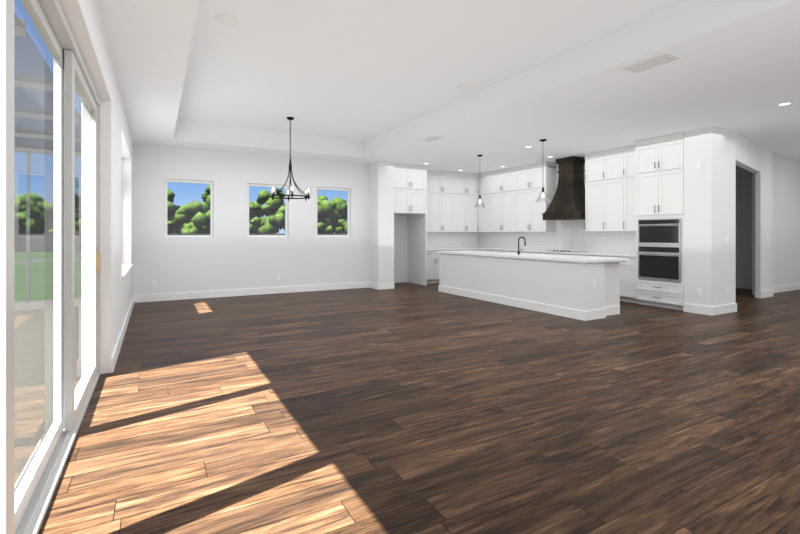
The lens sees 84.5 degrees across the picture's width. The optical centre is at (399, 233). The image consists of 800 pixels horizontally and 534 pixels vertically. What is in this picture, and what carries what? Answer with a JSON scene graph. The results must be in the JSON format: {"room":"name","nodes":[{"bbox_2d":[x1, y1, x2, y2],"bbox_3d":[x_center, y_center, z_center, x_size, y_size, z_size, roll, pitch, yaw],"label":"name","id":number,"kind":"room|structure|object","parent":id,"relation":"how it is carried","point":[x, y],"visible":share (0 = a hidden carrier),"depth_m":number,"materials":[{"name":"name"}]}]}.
{"room":"open-plan living room","nodes":[
{"label":"open-plan living room","id":0,"kind":"room"},
{"bbox_2d":[60,0,132,373],"bbox_3d":[-2.181,-0.209,2.935,0.230,3.050,12.910,0,0,-29],"label":"wall","id":1,"kind":"structure","parent":0,"point":[86,21],"depth_m":4.17,"materials":[{"name":"paint"}]},
{"bbox_2d":[0,0,100,533],"bbox_3d":[-1.482,0.027,1.619,0.143,2.574,5.684,0,0,-29],"label":"sliding door","id":2,"kind":"structure","parent":1,"relation":"attached to","point":[76,270],"depth_m":2.62,"materials":[{"name":"plastic"}]},
{"bbox_2d":[111,295,134,372],"bbox_3d":[-3.907,1.246,6.294,0.016,0.140,4.840,0,0,-29],"label":"baseboard","id":3,"kind":"structure","parent":1,"relation":"attached to","point":[115,354],"depth_m":5.20,"materials":[{"name":"white wood"}]},
{"bbox_2d":[121,264,132,277],"bbox_3d":[-4.106,0.532,6.527,0.165,0.028,2.560,0,0,-29],"label":"trim","id":4,"kind":"structure","parent":1,"relation":"attached to","point":[125,273],"depth_m":6.08,"materials":[{"name":"white wood"}]},
{"bbox_2d":[133,143,368,294],"bbox_3d":[-2.989,-0.209,9.740,4.970,3.050,0.230,0,0,-29],"label":"wall","id":5,"kind":"structure","parent":0,"point":[230,255],"depth_m":9.36,"materials":[{"name":"paint"}]},
{"bbox_2d":[152,280,156,285],"bbox_3d":[-4.796,0.956,8.597,0.075,0.115,0.010,0,0,-29],"label":"outlet","id":6,"kind":"object","parent":5,"relation":"attached to","point":[154,282],"visible":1,"depth_m":8.59,"materials":[{"name":"white plastic"}]},
{"bbox_2d":[165,179,212,237],"bbox_3d":[-4.299,-0.509,8.983,0.889,1.164,0.060,0,0,-29],"label":"picture window","id":7,"kind":"structure","parent":5,"relation":"in","point":[211,212],"depth_m":8.97,"materials":[{"name":"clear glass"}]},
{"bbox_2d":[135,282,368,302],"bbox_3d":[-2.929,1.246,9.632,4.970,0.140,0.016,0,0,-29],"label":"baseboard","id":8,"kind":"structure","parent":5,"relation":"attached to","point":[289,289],"depth_m":9.40,"materials":[{"name":"white wood"}]},
{"bbox_2d":[247,183,287,236],"bbox_3d":[-2.933,-0.509,9.742,0.884,1.164,0.060,0,0,-29],"label":"picture window","id":9,"kind":"structure","parent":5,"relation":"in","point":[285,208],"depth_m":9.74,"materials":[{"name":"clear glass"}]},
{"bbox_2d":[316,187,349,236],"bbox_3d":[-1.605,-0.509,10.481,0.864,1.164,0.060,0,0,-29],"label":"picture window","id":10,"kind":"structure","parent":5,"relation":"in","point":[348,210],"depth_m":10.56,"materials":[{"name":"clear glass"}]},
{"bbox_2d":[369,161,393,283],"bbox_3d":[-0.641,-0.209,11.073,0.430,3.050,1.280,0,0,-29],"label":"wall","id":11,"kind":"structure","parent":0,"point":[381,222],"depth_m":10.53,"materials":[{"name":"paint"}]},
{"bbox_2d":[369,282,378,289],"bbox_3d":[-0.635,1.246,10.604,0.016,0.140,0.486,0,0,-29],"label":"baseboard","id":12,"kind":"structure","parent":11,"relation":"attached to","point":[371,285],"depth_m":10.57,"materials":[{"name":"white wood"}]},
{"bbox_2d":[379,283,393,289],"bbox_3d":[-0.322,1.246,10.509,0.420,0.140,0.016,0,0,-29],"label":"baseboard","id":13,"kind":"structure","parent":11,"relation":"attached to","point":[384,285],"depth_m":10.50,"materials":[{"name":"white wood"}]},
{"bbox_2d":[38,282,799,533],"bbox_3d":[3.904,1.366,6.633,14.460,0.100,13.460,0,0,-29],"label":"floor","id":14,"kind":"structure","parent":0,"point":[408,408],"depth_m":3.09,"materials":[{"name":"brown wood"}]},
{"bbox_2d":[394,163,427,285],"bbox_3d":[0.037,-0.207,11.349,1.017,3.046,0.990,0,0,-29],"label":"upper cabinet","id":15,"kind":"object","parent":14,"relation":"on","point":[410,190],"visible":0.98,"depth_m":11.17,"materials":[{"name":"white wood"}]},
{"bbox_2d":[427,251,438,282],"bbox_3d":[0.821,0.876,11.998,0.981,0.880,0.617,0,0,-29],"label":"base cabinet","id":16,"kind":"object","parent":14,"relation":"on","point":[432,265],"depth_m":11.69,"materials":[{"name":"white wood"}]},
{"bbox_2d":[427,247,487,250],"bbox_3d":[1.474,0.415,12.350,2.465,0.038,0.637,0,0,-29],"label":"countertop","id":17,"kind":"structure","parent":16,"relation":"on","point":[463,248],"depth_m":12.02,"materials":[{"name":"white stone"}]},
{"bbox_2d":[438,254,619,320],"bbox_3d":[2.288,0.876,8.640,1.016,0.880,3.952,0,0,-29],"label":"kitchen island","id":18,"kind":"object","parent":14,"relation":"on","point":[585,288],"depth_m":7.50,"materials":[{"name":"paint"}]},
{"bbox_2d":[437,250,628,261],"bbox_3d":[2.288,0.414,8.640,1.054,0.040,4.000,0,0,-29],"label":"island countertop","id":19,"kind":"structure","parent":18,"relation":"on","point":[484,254],"depth_m":7.73,"materials":[{"name":"white stone"}]},
{"bbox_2d":[517,237,525,253],"bbox_3d":[2.407,0.222,8.625,0.210,0.345,0.114,0,0,-29],"label":"gooseneck faucet","id":20,"kind":"object","parent":19,"relation":"on","point":[518,252],"visible":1,"depth_m":8.61,"materials":[{"name":"black metal"}]},
{"bbox_2d":[477,248,637,302],"bbox_3d":[3.556,0.841,10.453,0.670,0.950,4.693,0,0,-29],"label":"base cabinet","id":21,"kind":"object","parent":14,"relation":"on","point":[627,281],"visible":0.27,"depth_m":8.55,"materials":[{"name":"white wood"}]},
{"bbox_2d":[635,132,683,309],"bbox_3d":[4.880,-0.207,8.012,0.728,3.046,0.857,0,0,-29],"label":"tall cabinet","id":22,"kind":"object","parent":14,"relation":"on","point":[659,221],"visible":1,"depth_m":7.83,"materials":[{"name":"white wood"}]},
{"bbox_2d":[683,303,709,314],"bbox_3d":[4.917,1.246,7.304,0.016,0.140,0.410,0,0,-29],"label":"baseboard","id":23,"kind":"structure","parent":14,"relation":"on","point":[699,309],"depth_m":7.30,"materials":[{"name":"white wood"}]},
{"bbox_2d":[177,0,684,141],"bbox_3d":[0.061,-2.134,4.439,3.850,0.100,10.500,0,0,-29],"label":"ceiling","id":24,"kind":"structure","parent":0,"point":[360,70],"depth_m":5.08,"materials":[{"name":"paint"}]},
{"bbox_2d":[214,14,237,24],"bbox_3d":[-1.687,-2.081,4.279,0.220,0.006,0.220,0,0,-29],"label":"ceiling speaker","id":25,"kind":"object","parent":24,"relation":"attached to","point":[225,19],"visible":1,"depth_m":4.26},
{"bbox_2d":[270,117,310,200],"bbox_3d":[-1.966,-1.346,7.889,0.732,1.474,0.764,0,0,-29],"label":"chandelier","id":26,"kind":"object","parent":24,"relation":"hanging from","point":[306,196],"visible":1,"depth_m":7.86,"materials":[{"name":"black metal"}]},
{"bbox_2d":[394,215,476,282],"bbox_3d":[0.861,-0.209,12.509,3.590,3.050,0.230,0,0,-29],"label":"wall","id":27,"kind":"structure","parent":0,"point":[401,248],"depth_m":11.92,"materials":[{"name":"paint"}]},
{"bbox_2d":[427,170,477,231],"bbox_3d":[1.255,-0.892,12.364,2.091,1.676,0.400,0,0,-29],"label":"upper cabinet","id":28,"kind":"object","parent":27,"relation":"attached to","point":[451,200],"visible":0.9,"depth_m":12.31,"materials":[{"name":"white wood"}]},
{"bbox_2d":[427,232,478,247],"bbox_3d":[1.306,0.171,12.617,2.430,0.447,0.010,0,0,-29],"label":"tile backsplash","id":29,"kind":"structure","parent":27,"relation":"attached to","point":[434,239],"depth_m":12.73,"materials":[{"name":"white tile"}]},
{"bbox_2d":[99,0,799,173],"bbox_3d":[3.904,-1.959,6.633,14.460,0.450,13.460,0,0,-29],"label":"ceiling","id":30,"kind":"structure","parent":0,"point":[736,68],"depth_m":5.67,"materials":[{"name":"paint"}]},
{"bbox_2d":[419,136,444,142],"bbox_3d":[0.575,-1.726,8.031,0.260,0.016,0.480,0,0,-29],"label":"ceiling vent","id":31,"kind":"object","parent":30,"relation":"in","point":[431,139],"visible":0.98,"depth_m":8.00,"materials":[{"name":"white metal"}]},
{"bbox_2d":[474,155,485,207],"bbox_3d":[1.757,-1.159,9.672,0.270,1.149,0.270,0,0,-29],"label":"pendant light","id":32,"kind":"object","parent":30,"relation":"hanging from","point":[478,202],"visible":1,"depth_m":9.65,"materials":[{"name":"glass"}]},
{"bbox_2d":[536,139,549,202],"bbox_3d":[2.631,-1.159,8.099,0.270,1.149,0.270,0,0,-29],"label":"pendant light","id":33,"kind":"object","parent":30,"relation":"hanging from","point":[542,191],"visible":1,"depth_m":8.08,"materials":[{"name":"glass"}]},
{"bbox_2d":[618,51,683,73],"bbox_3d":[2.535,-1.726,4.464,0.300,0.016,0.500,0,0,-29],"label":"ceiling vent","id":34,"kind":"object","parent":30,"relation":"in","point":[654,61],"visible":0.98,"depth_m":4.43,"materials":[{"name":"white metal"}]},
{"bbox_2d":[776,102,792,105],"bbox_3d":[5.116,-1.728,5.853,0.170,0.009,0.170,0,0,-29],"label":"recessed light","id":35,"kind":"object","parent":30,"relation":"in","point":[784,103],"visible":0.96,"depth_m":5.84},
{"bbox_2d":[512,132,735,302],"bbox_3d":[4.052,-0.209,10.359,0.100,3.050,6.630,0,0,-29],"label":"wall","id":36,"kind":"structure","parent":0,"point":[734,215],"depth_m":7.47,"materials":[{"name":"paint"}]},
{"bbox_2d":[477,162,555,231],"bbox_3d":[2.923,-0.892,11.869,0.400,1.676,2.887,0,0,-29],"label":"upper cabinet","id":37,"kind":"object","parent":36,"relation":"attached to","point":[509,197],"visible":0.98,"depth_m":11.40,"materials":[{"name":"white wood"}]},
{"bbox_2d":[479,220,635,252],"bbox_3d":[3.688,-0.244,10.894,0.012,1.279,5.336,0,0,-29],"label":"tile backsplash","id":38,"kind":"structure","parent":36,"relation":"attached to","point":[571,235],"depth_m":10.40,"materials":[{"name":"white tile"}]},
{"bbox_2d":[542,156,584,220],"bbox_3d":[3.811,-1.027,10.030,0.612,1.406,0.934,0,0,-29],"label":"range hood","id":39,"kind":"object","parent":36,"relation":"attached to","point":[568,202],"visible":0.96,"depth_m":9.90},
{"bbox_2d":[585,145,635,231],"bbox_3d":[4.485,-0.892,9.059,0.400,1.676,1.353,0,0,-29],"label":"upper cabinet","id":40,"kind":"object","parent":36,"relation":"attached to","point":[610,190],"visible":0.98,"depth_m":9.04,"materials":[{"name":"white wood"}]},
{"bbox_2d":[684,127,732,306],"bbox_3d":[5.221,-0.209,7.462,0.668,3.050,0.430,0,0,-29],"label":"column","id":41,"kind":"structure","parent":0,"point":[708,223],"depth_m":7.28,"materials":[{"name":"paint"}]},
{"bbox_2d":[697,288,701,295],"bbox_3d":[4.942,0.956,7.266,0.010,0.115,0.075,0,0,-29],"label":"outlet","id":42,"kind":"object","parent":41,"relation":"attached to","point":[699,291],"visible":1,"depth_m":7.26,"materials":[{"name":"white plastic"}]},
{"bbox_2d":[710,303,736,315],"bbox_3d":[5.358,1.246,7.283,0.766,0.140,0.016,0,0,-29],"label":"baseboard","id":43,"kind":"structure","parent":41,"relation":"attached to","point":[711,311],"depth_m":7.26,"materials":[{"name":"white wood"}]},
{"bbox_2d":[724,236,728,242],"bbox_3d":[5.438,0.096,7.331,0.120,0.115,0.010,0,0,-29],"label":"light switch","id":44,"kind":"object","parent":41,"relation":"attached to","point":[726,239],"depth_m":7.32,"materials":[{"name":"white plastic"}]},
{"bbox_2d":[736,165,751,288],"bbox_3d":[8.327,-0.209,10.747,0.230,3.050,1.470,0,0,-29],"label":"wall","id":45,"kind":"structure","parent":0,"point":[743,228],"depth_m":10.60,"materials":[{"name":"paint"}]},
{"bbox_2d":[736,133,799,294],"bbox_3d":[6.748,-0.209,8.443,2.750,3.050,0.658,0,0,-29],"label":"wall","id":46,"kind":"structure","parent":0,"point":[776,209],"depth_m":8.13,"materials":[{"name":"paint"}]},
{"bbox_2d":[758,289,773,297],"bbox_3d":[7.622,1.246,9.165,0.552,0.140,0.046,0,0,-29],"label":"baseboard","id":47,"kind":"structure","parent":46,"relation":"attached to","point":[769,293],"depth_m":9.11,"materials":[{"name":"white wood"}]},
{"bbox_2d":[772,283,799,292],"bbox_3d":[8.728,1.246,10.037,2.260,0.140,0.016,0,0,-29],"label":"baseboard","id":48,"kind":"structure","parent":46,"relation":"attached to","point":[791,287],"depth_m":10.11,"materials":[{"name":"white wood"}]},
{"label":"outside","id":49,"kind":"structure","parent":0,"visible":0},
{"bbox_2d":[15,252,52,300],"bbox_3d":[-25.576,1.536,14.385,150.000,0.160,170.000,0,0,-29],"label":"lawn","id":50,"kind":"structure","parent":49,"point":[34,281],"depth_m":14.73,"materials":[{"name":"green plant"}]},
{"bbox_2d":[15,193,52,233],"bbox_3d":[-38.638,-1.453,45.268,6.910,5.819,6.612,0,0,-29],"label":"tree","id":51,"kind":"object","parent":50,"relation":"on","point":[35,214],"depth_m":44.87,"materials":[{"name":"green plant"}]},
{"bbox_2d":[15,300,52,490],"bbox_3d":[-4.918,1.395,0.756,6.668,0.118,16.500,0,0,-29],"label":"patio slab","id":52,"kind":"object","parent":50,"relation":"on","point":[28,380],"depth_m":4.04,"materials":[{"name":"concrete"}]},
{"bbox_2d":[15,14,52,302],"bbox_3d":[-4.790,-0.134,0.784,6.418,3.180,16.075,0,0,-29],"label":"cage","id":53,"kind":"object","parent":52,"relation":"on","point":[29,110],"depth_m":6.08,"materials":[{"name":"metal"}]},
{"bbox_2d":[167,188,180,233],"bbox_3d":[-31.741,-2.355,59.657,6.111,7.622,5.898,0,0,-29],"label":"tree","id":54,"kind":"object","parent":50,"relation":"on","point":[172,222],"depth_m":58.58,"materials":[{"name":"green plant"}]},
{"bbox_2d":[15,234,345,251],"bbox_3d":[-37.989,0.711,31.569,125.000,1.490,0.100,0,0,-29],"label":"fence","id":55,"kind":"object","parent":50,"relation":"on","point":[32,248],"depth_m":36.20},
{"bbox_2d":[174,200,209,233],"bbox_3d":[-27.363,-1.549,59.492,5.648,6.011,6.662,0,0,-29],"label":"tree","id":56,"kind":"object","parent":50,"relation":"on","point":[193,225],"depth_m":57.77,"materials":[{"name":"green plant"}]},
{"bbox_2d":[199,184,209,226],"bbox_3d":[-25.853,-2.923,61.351,5.853,8.758,6.319,0,0,-29],"label":"tree","id":57,"kind":"object","parent":50,"relation":"on","point":[206,205],"depth_m":59.27,"materials":[{"name":"green plant"}]},
{"bbox_2d":[249,214,260,233],"bbox_3d":[-21.447,-1.123,58.586,6.003,5.158,6.071,0,0,-29],"label":"tree","id":58,"kind":"object","parent":50,"relation":"on","point":[253,225],"depth_m":59.10,"materials":[{"name":"green plant"}]},
{"bbox_2d":[249,201,264,219],"bbox_3d":[-21.605,-1.860,63.923,5.796,6.632,5.200,0,0,-29],"label":"tree","id":59,"kind":"object","parent":50,"relation":"on","point":[252,207],"depth_m":62.57,"materials":[{"name":"green plant"}]},
{"bbox_2d":[252,187,284,233],"bbox_3d":[-17.579,-2.534,60.802,6.784,7.979,6.585,0,0,-29],"label":"tree","id":60,"kind":"object","parent":50,"relation":"on","point":[262,200],"depth_m":58.96,"materials":[{"name":"green plant"}]},
{"bbox_2d":[265,192,284,233],"bbox_3d":[-14.637,-2.607,59.577,7.209,8.126,7.335,0,0,-29],"label":"tree","id":61,"kind":"object","parent":50,"relation":"on","point":[280,222],"depth_m":57.93,"materials":[{"name":"green plant"}]},
{"bbox_2d":[284,190,332,231],"bbox_3d":[-13.392,-2.691,62.830,7.587,8.293,7.427,0,0,-29],"label":"tree","id":62,"kind":"object","parent":50,"relation":"on","point":[319,225],"depth_m":60.75,"materials":[{"name":"green plant"}]},
{"bbox_2d":[317,195,341,233],"bbox_3d":[-11.579,-2.016,62.726,6.310,6.944,6.561,0,0,-29],"label":"tree","id":63,"kind":"object","parent":50,"relation":"on","point":[323,208],"depth_m":60.80,"materials":[{"name":"green plant"}]},
{"bbox_2d":[320,197,346,233],"bbox_3d":[-8.308,-1.906,62.421,5.628,6.723,5.559,0,0,-29],"label":"tree","id":64,"kind":"object","parent":50,"relation":"on","point":[334,202],"depth_m":61.55,"materials":[{"name":"green plant"}]},
{"bbox_2d":[337,217,346,233],"bbox_3d":[-6.429,-1.107,63.817,6.288,5.126,6.916,0,0,-29],"label":"tree","id":65,"kind":"object","parent":50,"relation":"on","point":[340,223],"depth_m":61.55,"materials":[{"name":"green plant"}]}
]}

